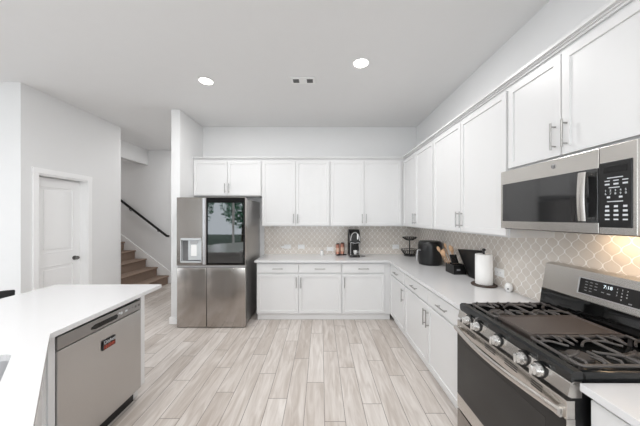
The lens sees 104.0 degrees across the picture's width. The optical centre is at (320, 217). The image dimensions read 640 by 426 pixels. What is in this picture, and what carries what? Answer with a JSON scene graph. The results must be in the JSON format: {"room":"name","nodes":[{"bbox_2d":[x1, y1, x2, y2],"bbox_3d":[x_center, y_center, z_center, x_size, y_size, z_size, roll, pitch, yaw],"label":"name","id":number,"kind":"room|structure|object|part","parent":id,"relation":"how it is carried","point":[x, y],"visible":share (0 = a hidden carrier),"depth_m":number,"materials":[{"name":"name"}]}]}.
{"room":"kitchen","nodes":[
{"label":"kitchen","id":0,"kind":"room"},
{"bbox_2d":[0,82,120,294],"bbox_3d":[-5.510,-0.012,3.685,3.980,3.140,1.510,0,0,0],"label":"wall","id":1,"kind":"structure","parent":0,"point":[38,129],"depth_m":3.21,"materials":[{"name":"paint"}]},
{"bbox_2d":[31,167,92,290],"bbox_3d":[-3.594,0.470,3.435,0.188,2.175,0.794,0,0,0],"label":"door frame","id":2,"kind":"structure","parent":1,"relation":"in","point":[85,186],"depth_m":3.76,"materials":[{"name":"paint"}]},
{"bbox_2d":[39,177,79,288],"bbox_3d":[-3.611,0.513,3.440,0.097,2.074,0.636,0,0,0],"label":"door","id":3,"kind":"structure","parent":2,"relation":"attached to","point":[59,200],"depth_m":3.47,"materials":[{"name":"paint"}]},
{"bbox_2d":[121,140,147,164],"bbox_3d":[-4.140,-1.407,5.130,0.120,0.350,1.540,0,0,0],"label":"wall","id":4,"kind":"structure","parent":0,"point":[129,152],"depth_m":5.47,"materials":[{"name":"paint"}]},
{"bbox_2d":[121,150,170,274],"bbox_3d":[-4.750,-0.012,5.960,5.500,3.140,0.120,0,0,0],"label":"wall","id":5,"kind":"structure","parent":0,"point":[145,188],"depth_m":5.90,"materials":[{"name":"paint"}]},
{"bbox_2d":[121,199,168,236],"bbox_3d":[-4.516,-0.280,5.851,1.937,1.484,0.095,0,0,0],"label":"handrail","id":6,"kind":"object","parent":5,"relation":"attached to","point":[122,201],"visible":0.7,"depth_m":5.81,"materials":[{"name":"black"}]},
{"bbox_2d":[121,234,170,281],"bbox_3d":[-4.761,0.475,5.890,2.522,2.167,0.020,0,0,0],"label":"trim","id":7,"kind":"structure","parent":5,"relation":"attached to","point":[128,245],"depth_m":5.88,"materials":[{"name":"paint"}]},
{"bbox_2d":[171,109,202,316],"bbox_3d":[-2.130,-0.012,4.780,0.132,3.140,2.240,0,0,0],"label":"wall","id":8,"kind":"structure","parent":0,"point":[186,133],"depth_m":3.66,"materials":[{"name":"paint"}]},
{"bbox_2d":[169,317,176,323],"bbox_3d":[-2.134,1.508,4.772,0.157,0.100,2.255,0,0,0],"label":"baseboard","id":9,"kind":"structure","parent":8,"relation":"attached to","point":[172,320],"depth_m":3.65,"materials":[{"name":"paint"}]},
{"bbox_2d":[0,0,549,149],"bbox_3d":[-2.855,-1.632,0.850,9.290,0.100,10.340,0,0,0],"label":"ceiling","id":10,"kind":"structure","parent":0,"point":[126,64],"depth_m":2.46,"materials":[{"name":"paint"}]},
{"bbox_2d":[197,77,213,84],"bbox_3d":[-1.334,-1.579,2.900,0.180,0.006,0.180,0,0,0],"label":"recessed light","id":11,"kind":"object","parent":10,"relation":"in","point":[203,80],"visible":1,"depth_m":2.90,"materials":[{"name":"paint"}]},
{"bbox_2d":[290,77,314,83],"bbox_3d":[-0.207,-1.574,2.880,0.280,0.016,0.130,0,0,0],"label":"ceiling vent","id":12,"kind":"object","parent":10,"relation":"in","point":[294,80],"visible":1,"depth_m":2.87,"materials":[{"name":"white plastic"}]},
{"bbox_2d":[352,58,369,68],"bbox_3d":[0.410,-1.579,2.563,0.180,0.006,0.180,0,0,0],"label":"recessed light","id":13,"kind":"object","parent":10,"relation":"in","point":[359,63],"visible":1,"depth_m":2.56,"materials":[{"name":"paint"}]},
{"bbox_2d":[108,283,456,425],"bbox_3d":[-2.855,1.608,0.850,9.290,0.100,10.340,0,0,0],"label":"floor","id":14,"kind":"structure","parent":0,"point":[264,372],"depth_m":2.45,"materials":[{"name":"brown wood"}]},
{"bbox_2d":[0,290,14,298],"bbox_3d":[-2.872,1.125,2.140,0.452,0.869,0.501,0,0,0],"label":"counter stool","id":15,"kind":"object","parent":14,"relation":"on","point":[6,293],"visible":0.06,"depth_m":2.36,"materials":[{"name":"black plastic"}]},
{"bbox_2d":[35,364,45,425],"bbox_3d":[-1.313,1.116,0.779,1.090,0.884,0.636,0,0,45],"label":"base cabinet","id":16,"kind":"object","parent":14,"relation":"on","point":[41,412],"visible":0.13,"depth_m":1.27,"materials":[{"name":"paint"}]},
{"bbox_2d":[46,295,144,425],"bbox_3d":[-2.010,1.116,1.802,0.930,0.884,0.775,0,0,0],"label":"base cabinet","id":17,"kind":"object","parent":14,"relation":"on","point":[50,360],"visible":0.22,"depth_m":1.44,"materials":[{"name":"paint"}]},
{"bbox_2d":[0,284,161,425],"bbox_3d":[-1.810,0.659,1.213,1.494,0.030,2.766,0,0,-25],"label":"countertop","id":18,"kind":"structure","parent":17,"relation":"on","point":[29,320],"depth_m":1.52,"materials":[{"name":"white stone"}]},
{"bbox_2d":[0,361,8,380],"bbox_3d":[-1.354,0.771,0.782,0.776,0.194,0.441,0,0,45],"label":"sink","id":19,"kind":"object","parent":18,"relation":"in","point":[3,364],"visible":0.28,"depth_m":1.17,"materials":[{"name":"metal"}]},
{"bbox_2d":[55,299,140,425],"bbox_3d":[-1.814,1.123,1.794,0.562,0.870,0.677,0,0,0],"label":"dishwasher","id":20,"kind":"object","parent":14,"relation":"on","point":[93,386],"visible":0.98,"depth_m":1.72,"materials":[{"name":"silver metal"}]},
{"bbox_3d":[-1.536,0.745,1.779,0.005,0.033,0.220,0,0,0],"label":"pocket handle","id":21,"kind":"part","parent":20,"relation":"part of","materials":[{"name":"black glass"}]},
{"bbox_2d":[102,334,115,350],"bbox_3d":[-1.529,0.903,1.805,0.007,0.068,0.110,0,0,0],"label":"magnet","id":22,"kind":"object","parent":20,"relation":"attached to","point":[110,341],"visible":1,"depth_m":1.80,"materials":[{"name":"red plastic"}]},
{"bbox_2d":[121,242,168,285],"bbox_3d":[-5.350,0.671,5.162,3.564,1.773,1.433,0,0,0],"label":"staircase","id":23,"kind":"structure","parent":14,"relation":"on","point":[133,271],"depth_m":5.50,"materials":[{"name":"wood"}]},
{"bbox_2d":[177,197,259,326],"bbox_3d":[-1.544,0.636,3.919,0.964,1.844,0.862,0,0,0],"label":"refrigerator","id":24,"kind":"object","parent":14,"relation":"on","point":[218,238],"visible":0.98,"depth_m":3.51,"materials":[{"name":"metal"}]},
{"bbox_3d":[-1.826,0.465,3.533,0.298,0.345,0.054,0,0,0],"label":"dispenser frame","id":25,"kind":"part","parent":24,"relation":"part of","materials":[{"name":"plastic"}]},
{"bbox_3d":[-1.819,0.199,3.544,0.415,0.958,0.068,0,0,0],"label":"door","id":26,"kind":"part","parent":24,"relation":"part of","materials":[{"name":"metal"}]},
{"bbox_3d":[-1.819,1.128,3.544,0.415,0.840,0.068,0,0,0],"label":"door","id":27,"kind":"part","parent":24,"relation":"part of","materials":[{"name":"metal"}]},
{"bbox_3d":[-1.781,0.465,3.539,0.180,0.277,0.038,0,0,0],"label":"dispenser panel","id":28,"kind":"part","parent":24,"relation":"part of","materials":[{"name":"plastic"}]},
{"bbox_3d":[-1.337,0.217,3.506,0.498,0.845,0.004,0,0,0],"label":"glass panel","id":29,"kind":"part","parent":24,"relation":"part of","materials":[{"name":"glass"}]},
{"bbox_3d":[-1.333,0.199,3.544,0.543,0.958,0.068,0,0,0],"label":"door","id":30,"kind":"part","parent":24,"relation":"part of","materials":[{"name":"glass"}]},
{"bbox_3d":[-1.333,1.128,3.544,0.543,0.840,0.068,0,0,0],"label":"door","id":31,"kind":"part","parent":24,"relation":"part of","materials":[{"name":"metal"}]},
{"bbox_2d":[257,263,341,318],"bbox_3d":[-0.329,1.116,4.024,1.276,0.884,0.636,0,0,0],"label":"base cabinet","id":32,"kind":"object","parent":14,"relation":"on","point":[284,290],"visible":0.98,"depth_m":3.75,"materials":[{"name":"paint"}]},
{"bbox_3d":[-0.647,0.763,3.752,0.620,0.134,0.020,0,0,0],"label":"drawer","id":33,"kind":"part","parent":32,"relation":"part of","materials":[{"name":"paint"}]},
{"bbox_3d":[-0.647,1.144,3.751,0.620,0.584,0.021,0,0,0],"label":"door","id":34,"kind":"part","parent":32,"relation":"part of","materials":[{"name":"paint"}]},
{"bbox_3d":[-0.015,0.763,3.752,0.631,0.134,0.020,0,0,0],"label":"drawer","id":35,"kind":"part","parent":32,"relation":"part of","materials":[{"name":"paint"}]},
{"bbox_3d":[-0.015,1.144,3.751,0.631,0.584,0.021,0,0,0],"label":"door","id":36,"kind":"part","parent":32,"relation":"part of","materials":[{"name":"paint"}]},
{"bbox_2d":[341,263,390,318],"bbox_3d":[0.680,1.116,4.024,0.739,0.884,0.636,0,0,0],"label":"base cabinet","id":37,"kind":"object","parent":14,"relation":"on","point":[365,286],"visible":0.93,"depth_m":3.75,"materials":[{"name":"paint"}]},
{"bbox_3d":[0.635,0.763,3.752,0.630,0.134,0.020,0,0,0],"label":"drawer","id":38,"kind":"part","parent":37,"relation":"part of","materials":[{"name":"paint"}]},
{"bbox_3d":[0.635,1.144,3.751,0.630,0.584,0.021,0,0,0],"label":"door","id":39,"kind":"part","parent":37,"relation":"part of","materials":[{"name":"paint"}]},
{"bbox_2d":[390,264,409,342],"bbox_3d":[1.312,1.116,3.422,0.636,0.884,0.679,0,0,0],"label":"base cabinet","id":40,"kind":"object","parent":14,"relation":"on","point":[397,277],"visible":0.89,"depth_m":3.36,"materials":[{"name":"paint"}]},
{"bbox_3d":[1.040,0.763,3.402,0.020,0.134,0.620,0,0,0],"label":"drawer","id":41,"kind":"part","parent":40,"relation":"part of","materials":[{"name":"paint"}]},
{"bbox_3d":[1.039,1.144,3.402,0.021,0.584,0.620,0,0,0],"label":"door","id":42,"kind":"part","parent":40,"relation":"part of","materials":[{"name":"paint"}]},
{"bbox_2d":[405,274,460,408],"bbox_3d":[1.312,1.116,2.434,0.636,0.884,1.294,0,0,0],"label":"base cabinet","id":43,"kind":"object","parent":14,"relation":"on","point":[430,320],"visible":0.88,"depth_m":2.31,"materials":[{"name":"paint"}]},
{"bbox_2d":[254,254,537,309],"bbox_3d":[0.336,0.659,3.079,2.651,0.030,2.584,0,0,0],"label":"countertop","id":44,"kind":"structure","parent":43,"relation":"on","point":[456,290],"depth_m":2.77,"materials":[{"name":"white stone"}]},
{"bbox_2d":[336,243,339,253],"bbox_3d":[0.285,0.543,4.270,0.068,0.200,0.068,0,0,0],"label":"tin canister","id":45,"kind":"object","parent":44,"relation":"on","point":[337,244],"visible":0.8,"depth_m":4.25,"materials":[{"name":"orange metal"}]},
{"bbox_2d":[340,242,343,253],"bbox_3d":[0.365,0.536,4.280,0.072,0.215,0.072,0,0,0],"label":"tin canister","id":46,"kind":"object","parent":44,"relation":"on","point":[342,243],"visible":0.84,"depth_m":4.25,"materials":[{"name":"orange metal"}]},
{"bbox_2d":[348,229,359,256],"bbox_3d":[0.545,0.423,4.144,0.170,0.440,0.332,0,0,0],"label":"coffee maker","id":47,"kind":"object","parent":44,"relation":"on","point":[353,234],"visible":0.99,"depth_m":4.04,"materials":[{"name":"black plastic"}]},
{"bbox_2d":[401,236,417,255],"bbox_3d":[1.485,0.486,4.190,0.289,0.313,0.289,0,0,0],"label":"fruit basket","id":48,"kind":"object","parent":44,"relation":"on","point":[404,237],"visible":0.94,"depth_m":4.18,"materials":[{"name":"black metal"}]},
{"bbox_2d":[402,236,416,240],"bbox_3d":[1.485,0.357,4.190,0.245,0.056,0.245,0,0,0],"label":"bowl","id":49,"kind":"object","parent":48,"relation":"on","point":[405,237],"depth_m":4.18,"materials":[{"name":"black metal"}]},
{"bbox_2d":[401,248,417,255],"bbox_3d":[1.485,0.582,4.190,0.289,0.094,0.289,0,0,0],"label":"bowl","id":50,"kind":"object","parent":48,"relation":"on","point":[402,250],"depth_m":4.18,"materials":[{"name":"black metal"}]},
{"bbox_2d":[416,240,441,265],"bbox_3d":[1.490,0.479,3.427,0.307,0.328,0.315,0,0,30],"label":"air fryer","id":51,"kind":"object","parent":44,"relation":"on","point":[427,253],"visible":0.94,"depth_m":3.31,"materials":[{"name":"black plastic"}]},
{"bbox_2d":[446,262,466,274],"bbox_3d":[1.560,0.591,2.894,0.140,0.105,0.191,0,0,0],"label":"box","id":52,"kind":"object","parent":44,"relation":"on","point":[454,269],"visible":0.9,"depth_m":2.80,"materials":[{"name":"black plastic"}]},
{"bbox_2d":[458,249,482,278],"bbox_3d":[1.627,0.491,2.714,0.057,0.305,0.426,0,0,0],"label":"tablet","id":53,"kind":"object","parent":44,"relation":"on","point":[467,256],"visible":0.66,"depth_m":2.69,"materials":[{"name":"black plastic"}]},
{"bbox_2d":[471,248,497,287],"bbox_3d":[1.545,0.469,2.372,0.216,0.350,0.216,0,0,0],"label":"paper towel holder","id":54,"kind":"object","parent":44,"relation":"on","point":[483,249],"visible":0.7,"depth_m":2.31,"materials":[{"name":"black metal"}]},
{"bbox_2d":[475,253,492,285],"bbox_3d":[1.545,0.489,2.372,0.144,0.280,0.144,0,0,0],"label":"paper towel roll","id":55,"kind":"object","parent":54,"relation":"on","point":[483,262],"visible":0.98,"depth_m":2.31,"materials":[{"name":"paper"}]},
{"bbox_2d":[504,283,512,291],"bbox_3d":[1.625,0.605,2.165,0.060,0.078,0.060,0,0,0],"label":"timer","id":56,"kind":"object","parent":44,"relation":"on","point":[508,287],"visible":1,"depth_m":2.15,"materials":[{"name":"white plastic"}]},
{"bbox_3d":[1.040,0.763,2.748,0.020,0.134,0.647,0,0,0],"label":"drawer","id":57,"kind":"part","parent":43,"relation":"part of","materials":[{"name":"paint"}]},
{"bbox_3d":[1.039,1.144,2.748,0.021,0.584,0.647,0,0,0],"label":"door","id":58,"kind":"part","parent":43,"relation":"part of","materials":[{"name":"paint"}]},
{"bbox_3d":[1.039,1.144,2.108,0.021,0.584,0.622,0,0,0],"label":"door","id":59,"kind":"part","parent":43,"relation":"part of","materials":[{"name":"paint"}]},
{"bbox_3d":[1.040,0.763,2.108,0.020,0.134,0.622,0,0,0],"label":"drawer","id":60,"kind":"part","parent":43,"relation":"part of","materials":[{"name":"paint"}]},
{"bbox_2d":[454,262,639,425],"bbox_3d":[1.278,0.935,1.376,0.753,1.245,0.788,0,0,0],"label":"gas range","id":61,"kind":"object","parent":14,"relation":"on","point":[519,363],"visible":1,"depth_m":1.31,"materials":[{"name":"silver metal"}]},
{"bbox_3d":[0.982,1.422,1.376,0.034,0.152,0.788,0,0,0],"label":"storage drawer","id":62,"kind":"part","parent":61,"relation":"part of","materials":[{"name":"silver metal"}]},
{"bbox_3d":[0.952,0.677,1.644,0.046,0.058,0.058,0,0,0],"label":"knob","id":63,"kind":"part","parent":61,"relation":"part of","materials":[{"name":"metal"}]},
{"bbox_3d":[0.952,0.677,1.553,0.046,0.058,0.058,0,0,0],"label":"knob","id":64,"kind":"part","parent":61,"relation":"part of","materials":[{"name":"metal"}]},
{"bbox_3d":[0.952,0.677,1.376,0.046,0.058,0.058,0,0,0],"label":"knob","id":65,"kind":"part","parent":61,"relation":"part of","materials":[{"name":"metal"}]},
{"bbox_3d":[0.964,1.016,1.376,0.003,0.315,0.608,0,0,0],"label":"pane","id":66,"kind":"part","parent":61,"relation":"part of","materials":[{"name":"black glass"}]},
{"bbox_3d":[0.934,0.774,1.376,0.064,0.037,0.772,0,0,0],"label":"handle","id":67,"kind":"part","parent":61,"relation":"part of","materials":[{"name":"silver metal"}]},
{"bbox_3d":[0.982,1.028,1.376,0.034,0.610,0.788,0,0,0],"label":"oven door","id":68,"kind":"part","parent":61,"relation":"part of","materials":[{"name":"silver metal"}]},
{"bbox_3d":[0.952,0.677,1.203,0.046,0.058,0.058,0,0,0],"label":"knob","id":69,"kind":"part","parent":61,"relation":"part of","materials":[{"name":"metal"}]},
{"bbox_3d":[0.997,0.678,1.376,0.056,0.065,0.788,0,0,0],"label":"control panel","id":70,"kind":"part","parent":61,"relation":"part of","materials":[{"name":"silver metal"}]},
{"bbox_3d":[0.952,0.677,1.112,0.046,0.058,0.058,0,0,0],"label":"knob","id":71,"kind":"part","parent":61,"relation":"part of","materials":[{"name":"metal"}]},
{"bbox_2d":[460,303,639,384],"bbox_3d":[1.286,0.634,1.376,0.607,0.057,0.788,0,0,0],"label":"cooktop","id":72,"kind":"object","parent":61,"relation":"in","point":[553,357],"depth_m":1.25,"materials":[{"name":"black metal"}]},
{"bbox_3d":[1.155,0.631,1.117,0.136,0.018,0.136,0,0,0],"label":"burner","id":73,"kind":"part","parent":61,"relation":"part of","materials":[{"name":"metal"}]},
{"bbox_3d":[1.578,0.411,1.376,0.026,0.100,0.312,0,0,0],"label":"display frame","id":74,"kind":"part","parent":61,"relation":"part of","materials":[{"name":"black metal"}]},
{"bbox_3d":[1.425,0.631,1.117,0.108,0.018,0.108,0,0,0],"label":"burner","id":75,"kind":"part","parent":61,"relation":"part of","materials":[{"name":"metal"}]},
{"bbox_2d":[591,400,631,425],"bbox_3d":[1.312,1.116,0.515,0.636,0.884,0.899,0,0,0],"label":"base cabinet","id":76,"kind":"object","parent":14,"relation":"on","point":[600,415],"visible":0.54,"depth_m":0.91,"materials":[{"name":"paint"}]},
{"bbox_2d":[580,383,639,425],"bbox_3d":[1.333,0.659,0.511,0.656,0.030,0.922,0,0,0],"label":"countertop","id":77,"kind":"structure","parent":76,"relation":"on","point":[622,399],"depth_m":0.90,"materials":[{"name":"white stone"}]},
{"bbox_2d":[203,127,415,256],"bbox_3d":[-0.137,-0.012,4.436,3.854,3.140,0.128,0,0,0],"label":"wall","id":78,"kind":"structure","parent":0,"point":[217,141],"depth_m":4.38,"materials":[{"name":"paint"}]},
{"bbox_2d":[194,161,261,197],"bbox_3d":[-1.511,-0.629,4.177,1.105,0.574,0.366,0,0,0],"label":"upper cabinet","id":79,"kind":"object","parent":78,"relation":"attached to","point":[211,178],"visible":0.97,"depth_m":4.04,"materials":[{"name":"paint"}]},
{"bbox_3d":[-1.783,-0.630,4.039,0.538,0.548,0.021,0,0,0],"label":"door","id":80,"kind":"part","parent":79,"relation":"part of","materials":[{"name":"paint"}]},
{"bbox_3d":[-1.239,-0.630,4.039,0.538,0.548,0.021,0,0,0],"label":"door","id":81,"kind":"part","parent":79,"relation":"part of","materials":[{"name":"paint"}]},
{"bbox_2d":[262,161,329,225],"bbox_3d":[-0.407,-0.385,4.177,1.099,1.062,0.366,0,0,0],"label":"upper cabinet","id":82,"kind":"object","parent":78,"relation":"attached to","point":[294,193],"visible":1,"depth_m":4.04,"materials":[{"name":"paint"}]},
{"bbox_3d":[-0.677,-0.386,4.039,0.535,1.036,0.021,0,0,0],"label":"door","id":83,"kind":"part","parent":82,"relation":"part of","materials":[{"name":"paint"}]},
{"bbox_3d":[-0.137,-0.386,4.039,0.535,1.036,0.021,0,0,0],"label":"door","id":84,"kind":"part","parent":82,"relation":"part of","materials":[{"name":"paint"}]},
{"bbox_2d":[330,161,402,225],"bbox_3d":[0.744,-0.385,4.177,1.198,1.062,0.366,0,0,0],"label":"upper cabinet","id":85,"kind":"object","parent":78,"relation":"attached to","point":[362,193],"visible":0.98,"depth_m":4.04,"materials":[{"name":"paint"}]},
{"bbox_3d":[0.423,-0.386,4.039,0.535,1.036,0.021,0,0,0],"label":"door","id":86,"kind":"part","parent":85,"relation":"part of","materials":[{"name":"paint"}]},
{"bbox_3d":[0.995,-0.386,4.039,0.595,1.036,0.021,0,0,0],"label":"door","id":87,"kind":"part","parent":85,"relation":"part of","materials":[{"name":"paint"}]},
{"bbox_2d":[192,0,638,160],"bbox_3d":[-0.197,-0.939,2.315,3.734,0.066,4.130,0,0,0],"label":"trim","id":88,"kind":"structure","parent":85,"relation":"attached to","point":[613,8],"depth_m":1.74,"materials":[{"name":"paint"}]},
{"bbox_2d":[416,0,639,301],"bbox_3d":[1.726,-0.012,0.030,0.128,3.140,8.700,0,0,0],"label":"wall","id":89,"kind":"structure","parent":0,"point":[523,261],"depth_m":2.00,"materials":[{"name":"paint"}]},
{"bbox_2d":[403,141,434,229],"bbox_3d":[1.479,-0.385,3.502,0.380,1.062,1.094,0,0,0],"label":"upper cabinet","id":90,"kind":"object","parent":89,"relation":"attached to","point":[418,168],"visible":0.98,"depth_m":3.38,"materials":[{"name":"paint"}]},
{"bbox_3d":[1.333,-0.386,3.763,0.021,1.036,0.500,0,0,0],"label":"door","id":91,"kind":"part","parent":90,"relation":"part of","materials":[{"name":"paint"}]},
{"bbox_3d":[1.333,-0.386,3.237,0.021,1.036,0.540,0,0,0],"label":"door","id":92,"kind":"part","parent":90,"relation":"part of","materials":[{"name":"paint"}]},
{"bbox_2d":[433,90,554,237],"bbox_3d":[1.479,-0.385,2.366,0.380,1.062,1.176,0,0,0],"label":"upper cabinet","id":93,"kind":"object","parent":89,"relation":"attached to","point":[470,158],"visible":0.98,"depth_m":2.15,"materials":[{"name":"paint"}]},
{"bbox_3d":[1.333,-0.386,2.659,0.021,1.036,0.568,0,0,0],"label":"door","id":94,"kind":"part","parent":93,"relation":"part of","materials":[{"name":"paint"}]},
{"bbox_3d":[1.333,-0.386,2.079,0.021,1.036,0.579,0,0,0],"label":"door","id":95,"kind":"part","parent":93,"relation":"part of","materials":[{"name":"paint"}]},
{"bbox_2d":[495,267,503,277],"bbox_3d":[1.658,0.513,2.325,0.008,0.074,0.120,0,0,0],"label":"wall outlet","id":96,"kind":"object","parent":89,"relation":"attached to","point":[499,272],"visible":1,"depth_m":2.32,"materials":[{"name":"white plastic"}]},
{"bbox_2d":[508,0,639,169],"bbox_3d":[1.479,-0.623,1.378,0.380,0.587,0.799,0,0,0],"label":"upper cabinet","id":97,"kind":"object","parent":89,"relation":"attached to","point":[585,98],"visible":0.98,"depth_m":1.27,"materials":[{"name":"paint"}]},
{"bbox_3d":[1.333,-0.624,1.573,0.021,0.561,0.385,0,0,0],"label":"door","id":98,"kind":"part","parent":97,"relation":"part of","materials":[{"name":"paint"}]},
{"bbox_3d":[1.306,-0.454,1.411,0.036,0.150,0.011,0,0,0],"label":"handle","id":99,"kind":"part","parent":97,"relation":"part of","materials":[{"name":"silver metal"}]},
{"bbox_3d":[1.306,-0.454,1.345,0.036,0.150,0.011,0,0,0],"label":"handle","id":100,"kind":"part","parent":97,"relation":"part of","materials":[{"name":"silver metal"}]},
{"bbox_2d":[501,139,639,236],"bbox_3d":[1.448,-0.117,1.389,0.425,0.400,0.765,0,0,0],"label":"microwave","id":101,"kind":"object","parent":97,"relation":"attached to","point":[596,191],"visible":1,"depth_m":1.21,"materials":[{"name":"silver metal"}]},
{"bbox_3d":[1.290,-0.121,1.460,0.030,0.392,0.624,0,0,0],"label":"door","id":102,"kind":"part","parent":101,"relation":"part of","materials":[{"name":"black glass"}]},
{"bbox_3d":[1.255,-0.098,1.194,0.040,0.232,0.036,0,0,0],"label":"handle","id":103,"kind":"part","parent":101,"relation":"part of","materials":[{"name":"silver metal"}]},
{"bbox_3d":[1.274,-0.100,1.083,0.006,0.290,0.123,0,0,0],"label":"control panel","id":104,"kind":"part","parent":101,"relation":"part of","materials":[{"name":"black plastic"}]},
{"bbox_3d":[1.290,-0.121,1.076,0.030,0.392,0.138,0,0,0],"label":"control frame","id":105,"kind":"part","parent":101,"relation":"part of","materials":[{"name":"silver metal"}]},
{"bbox_3d":[1.333,-0.624,1.183,0.021,0.561,0.385,0,0,0],"label":"door","id":106,"kind":"part","parent":97,"relation":"part of","materials":[{"name":"paint"}]}
]}

